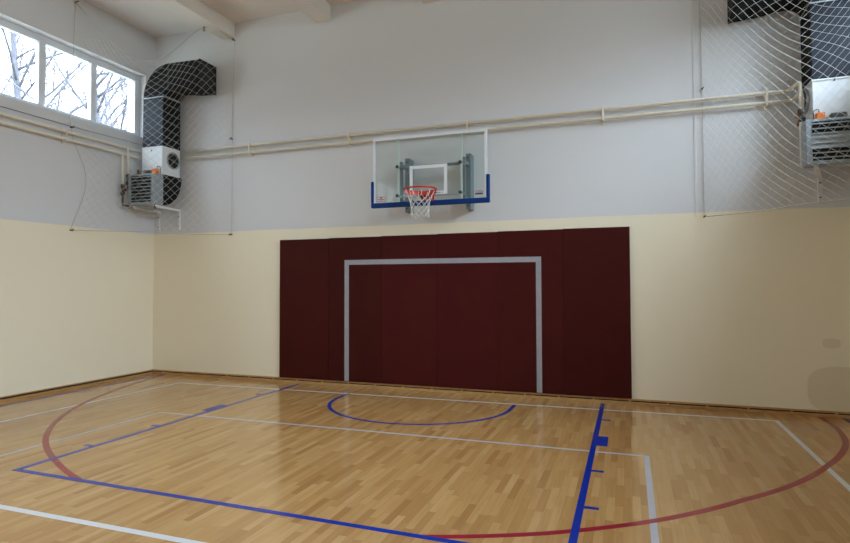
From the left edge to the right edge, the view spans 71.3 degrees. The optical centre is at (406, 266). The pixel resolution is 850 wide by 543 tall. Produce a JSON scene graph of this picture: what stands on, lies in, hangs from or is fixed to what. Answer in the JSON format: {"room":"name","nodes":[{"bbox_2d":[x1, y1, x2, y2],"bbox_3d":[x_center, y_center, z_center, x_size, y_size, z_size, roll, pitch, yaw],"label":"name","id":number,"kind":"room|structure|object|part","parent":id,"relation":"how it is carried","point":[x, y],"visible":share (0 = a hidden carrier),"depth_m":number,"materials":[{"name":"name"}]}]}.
{"room":"sports hall","nodes":[
{"label":"sports hall","id":0,"kind":"room"},
{"bbox_2d":[0,0,155,396],"bbox_3d":[-7.927,-1.429,4.088,0.460,6.530,16.000,-1,-2,21],"label":"wall","id":1,"kind":"structure","parent":0,"point":[76,306],"depth_m":9.77,"materials":[{"name":"paint"}]},
{"bbox_2d":[0,18,139,135],"bbox_3d":[-5.705,-3.089,9.959,0.088,1.210,3.060,-1,-2,21],"label":"window","id":2,"kind":"structure","parent":1,"relation":"in","point":[41,41],"depth_m":10.03,"materials":[{"name":"white plastic"}]},
{"bbox_2d":[0,112,141,206],"bbox_3d":[-7.611,-1.844,3.994,0.210,1.147,15.823,-1,-2,21],"label":"pipes","id":3,"kind":"object","parent":1,"relation":"attached to","point":[61,130],"visible":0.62,"depth_m":9.80,"materials":[{"name":"beige metal"}]},
{"bbox_2d":[1,106,142,145],"bbox_3d":[-7.725,-2.497,3.937,0.015,0.033,15.600,-1,-2,21],"label":"wire","id":4,"kind":"object","parent":1,"relation":"attached to","point":[1,106],"visible":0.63,"depth_m":9.59,"materials":[{"name":"metal"}]},
{"bbox_2d":[0,370,151,401],"bbox_3d":[-7.687,1.797,3.887,0.050,0.068,15.968,-1,-2,21],"label":"baseboard","id":5,"kind":"structure","parent":1,"relation":"attached to","point":[92,382],"depth_m":9.70,"materials":[{"name":"brown wood"}]},
{"bbox_2d":[84,0,353,37],"bbox_3d":[-2.373,-4.893,2.103,12.343,0.250,16.920,-1,-2,21],"label":"ceiling","id":6,"kind":"structure","parent":0,"point":[152,17],"depth_m":10.48,"materials":[{"name":"paint"}]},
{"bbox_2d":[157,0,234,39],"bbox_3d":[-6.106,-4.577,3.496,0.280,0.280,16.000,-1,-2,21],"label":"ceiling beam","id":7,"kind":"structure","parent":6,"relation":"attached to","point":[198,12],"depth_m":10.21,"materials":[{"name":"paint"}]},
{"bbox_2d":[289,0,330,22],"bbox_3d":[-4.252,-4.602,2.801,0.280,0.280,16.000,-1,-2,21],"label":"ceiling beam","id":8,"kind":"structure","parent":6,"relation":"attached to","point":[319,11],"depth_m":9.92,"materials":[{"name":"paint"}]},
{"bbox_2d":[421,0,439,3],"bbox_3d":[-2.398,-4.627,2.105,0.280,0.280,16.000,-1,-2,21],"label":"ceiling beam","id":9,"kind":"structure","parent":6,"relation":"attached to","point":[423,1],"depth_m":9.54,"materials":[{"name":"paint"}]},
{"bbox_2d":[0,373,849,542],"bbox_3d":[-2.357,1.818,1.902,12.343,0.122,16.920,-1,-2,21],"label":"floor","id":10,"kind":"structure","parent":0,"point":[149,458],"depth_m":5.42,"materials":[{"name":"brown wood"}]},
{"bbox_2d":[152,0,849,411],"bbox_3d":[0.527,-1.280,9.703,12.343,6.530,0.460,-1,-2,21],"label":"wall","id":11,"kind":"structure","parent":0,"point":[746,309],"depth_m":8.88,"materials":[{"name":"paint"}]},
{"bbox_2d":[70,1,234,235],"bbox_3d":[-4.362,-2.495,10.343,2.623,3.856,0.496,0,-2,-18],"label":"net","id":12,"kind":"object","parent":11,"relation":"attached to","point":[204,27],"visible":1,"depth_m":10.26,"materials":[{"name":"grey fabric"}]},
{"bbox_2d":[128,58,215,230],"bbox_3d":[-4.262,-2.197,10.852,1.425,2.975,0.806,-1,-2,21],"label":"ventilation unit","id":13,"kind":"object","parent":11,"relation":"attached to","point":[171,191],"visible":0.97,"depth_m":10.78,"materials":[{"name":"metal"}]},
{"bbox_3d":[-4.721,-1.383,10.716,0.580,0.550,0.240,-1,-2,21],"label":"casing","id":14,"kind":"part","parent":13,"relation":"part of","materials":[{"name":"grey metal"}]},
{"bbox_3d":[-4.339,-2.632,10.946,0.006,0.910,0.438,-1,-2,21],"label":"panel","id":15,"kind":"part","parent":13,"relation":"part of","materials":[{"name":"black metal"}]},
{"bbox_2d":[200,60,214,92],"bbox_3d":[-3.588,-3.417,10.685,0.004,0.470,0.402,-1,-2,21],"label":"grille","id":16,"kind":"object","parent":13,"relation":"attached to","point":[207,73],"depth_m":10.67,"materials":[{"name":"black metal"}]},
{"bbox_2d":[279,239,328,379],"bbox_3d":[-1.766,0.729,10.233,0.967,2.400,0.049,-1,-2,21],"label":"pad","id":17,"kind":"object","parent":11,"relation":"attached to","point":[304,263],"visible":1,"depth_m":10.20,"materials":[{"name":"red leather"}]},
{"bbox_2d":[329,236,380,382],"bbox_3d":[-0.860,0.714,9.893,0.962,2.406,0.049,-1,-2,21],"label":"pad","id":18,"kind":"object","parent":11,"relation":"attached to","point":[364,280],"visible":1,"depth_m":9.86,"materials":[{"name":"red leather"}]},
{"bbox_2d":[381,234,437,386],"bbox_3d":[0.045,0.699,9.554,0.965,2.412,0.049,-1,-2,21],"label":"pad","id":19,"kind":"object","parent":11,"relation":"attached to","point":[409,292],"visible":1,"depth_m":9.53,"materials":[{"name":"red plastic"}]},
{"bbox_2d":[371,128,489,218],"bbox_3d":[0.329,-1.335,8.858,1.856,1.309,1.264,-1,-2,21],"label":"basketball hoop","id":20,"kind":"object","parent":11,"relation":"attached to","point":[466,191],"visible":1,"depth_m":8.85,"materials":[{"name":"clear glass"}]},
{"bbox_3d":[0.048,-1.294,9.531,0.076,0.860,0.200,-1,-2,21],"label":"wall rail","id":21,"kind":"part","parent":20,"relation":"part of","materials":[{"name":"grey metal"}]},
{"bbox_3d":[0.984,-1.306,9.180,0.076,0.860,0.200,-1,-2,21],"label":"wall rail","id":22,"kind":"part","parent":20,"relation":"part of","materials":[{"name":"grey metal"}]},
{"bbox_3d":[0.334,-1.467,8.876,1.800,1.045,0.048,-1,-2,21],"label":"edge frame","id":23,"kind":"part","parent":20,"relation":"part of","materials":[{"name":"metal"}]},
{"bbox_2d":[437,232,498,390],"bbox_3d":[0.949,0.684,9.215,0.961,2.418,0.049,-1,-2,21],"label":"pad","id":24,"kind":"object","parent":11,"relation":"attached to","point":[467,292],"visible":1,"depth_m":9.18,"materials":[{"name":"red plastic"}]},
{"bbox_2d":[344,256,541,392],"bbox_3d":[0.483,0.881,9.356,3.253,2.020,0.002,-1,-2,21],"label":"goal","id":25,"kind":"object","parent":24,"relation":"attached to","point":[537,260],"visible":1,"depth_m":9.25,"materials":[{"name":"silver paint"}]},
{"bbox_2d":[180,81,805,165],"bbox_3d":[0.074,-1.732,9.301,10.548,1.128,0.636,-1,-2,21],"label":"pipes","id":26,"kind":"object","parent":11,"relation":"attached to","point":[800,111],"visible":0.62,"depth_m":8.70,"materials":[{"name":"beige metal"}]},
{"bbox_2d":[151,369,849,418],"bbox_3d":[0.445,1.940,9.368,11.423,0.074,0.050,-1,-2,21],"label":"baseboard","id":27,"kind":"structure","parent":11,"relation":"attached to","point":[774,410],"depth_m":8.78,"materials":[{"name":"brown wood"}]},
{"bbox_2d":[497,229,563,394],"bbox_3d":[1.854,0.668,8.875,0.967,2.424,0.049,-1,-2,21],"label":"pad","id":28,"kind":"object","parent":11,"relation":"attached to","point":[517,348],"visible":1,"depth_m":8.85,"materials":[{"name":"red plastic"}]},
{"bbox_2d":[563,227,631,398],"bbox_3d":[2.742,0.653,8.542,0.923,2.430,0.049,-1,-2,21],"label":"pad","id":29,"kind":"object","parent":11,"relation":"attached to","point":[596,261],"visible":1,"depth_m":8.52,"materials":[{"name":"red plastic"}]},
{"bbox_2d":[691,0,696,215],"bbox_3d":[3.979,-2.503,8.193,0.028,3.630,0.007,-1,-2,21],"label":"trim","id":30,"kind":"structure","parent":11,"relation":"attached to","point":[692,1],"depth_m":8.18,"materials":[{"name":"paint"}]},
{"bbox_2d":[699,0,849,217],"bbox_3d":[4.597,-2.616,6.989,0.483,3.859,2.623,1,-2,-32],"label":"net","id":31,"kind":"object","parent":11,"relation":"attached to","point":[702,88],"visible":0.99,"depth_m":7.13,"materials":[{"name":"white fabric"}]},
{"bbox_2d":[727,0,849,201],"bbox_3d":[4.889,-2.321,7.419,1.425,2.975,0.806,-1,-2,21],"label":"ventilation unit","id":32,"kind":"object","parent":11,"relation":"attached to","point":[759,5],"visible":0.89,"depth_m":7.15,"materials":[{"name":"metal"}]},
{"bbox_2d":[728,0,732,20],"bbox_3d":[4.243,-3.523,7.747,0.004,0.470,0.402,-1,-2,21],"label":"grille","id":33,"kind":"object","parent":32,"relation":"attached to","point":[730,3],"depth_m":7.78,"materials":[{"name":"black metal"}]},
{"bbox_3d":[5.018,-2.738,7.436,0.006,0.951,0.438,-1,-2,21],"label":"panel","id":34,"kind":"part","parent":32,"relation":"part of","materials":[{"name":"black metal"}]},
{"bbox_3d":[5.116,-1.475,7.024,0.685,0.540,0.240,-1,-2,21],"label":"casing","id":35,"kind":"part","parent":32,"relation":"part of","materials":[{"name":"grey metal"}]},
{"bbox_3d":[5.138,-1.787,7.046,0.170,0.085,0.100,-1,-2,21],"label":"motor","id":36,"kind":"part","parent":32,"relation":"part of","materials":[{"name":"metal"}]},
{"label":"outside","id":37,"kind":"structure","parent":0,"visible":0},
{"bbox_3d":[0.559,2.336,9.340,120.000,0.480,120.000,-1,-2,21],"label":"ground","id":38,"kind":"structure","parent":37,"visible":0},
{"bbox_2d":[0,27,126,116],"bbox_3d":[-18.925,-8.246,27.986,18.820,22.134,15.238,0,-2,-4],"label":"bare tree","id":39,"kind":"object","parent":38,"relation":"on","point":[12,50],"visible":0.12,"depth_m":28.84,"materials":[{"name":"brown plant"}]},
{"bbox_2d":[0,33,127,130],"bbox_3d":[-9.348,-4.446,18.762,10.255,13.919,14.188,1,-2,-35],"label":"bare tree","id":40,"kind":"object","parent":38,"relation":"on","point":[121,82],"visible":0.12,"depth_m":17.80,"materials":[{"name":"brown plant"}]}
]}

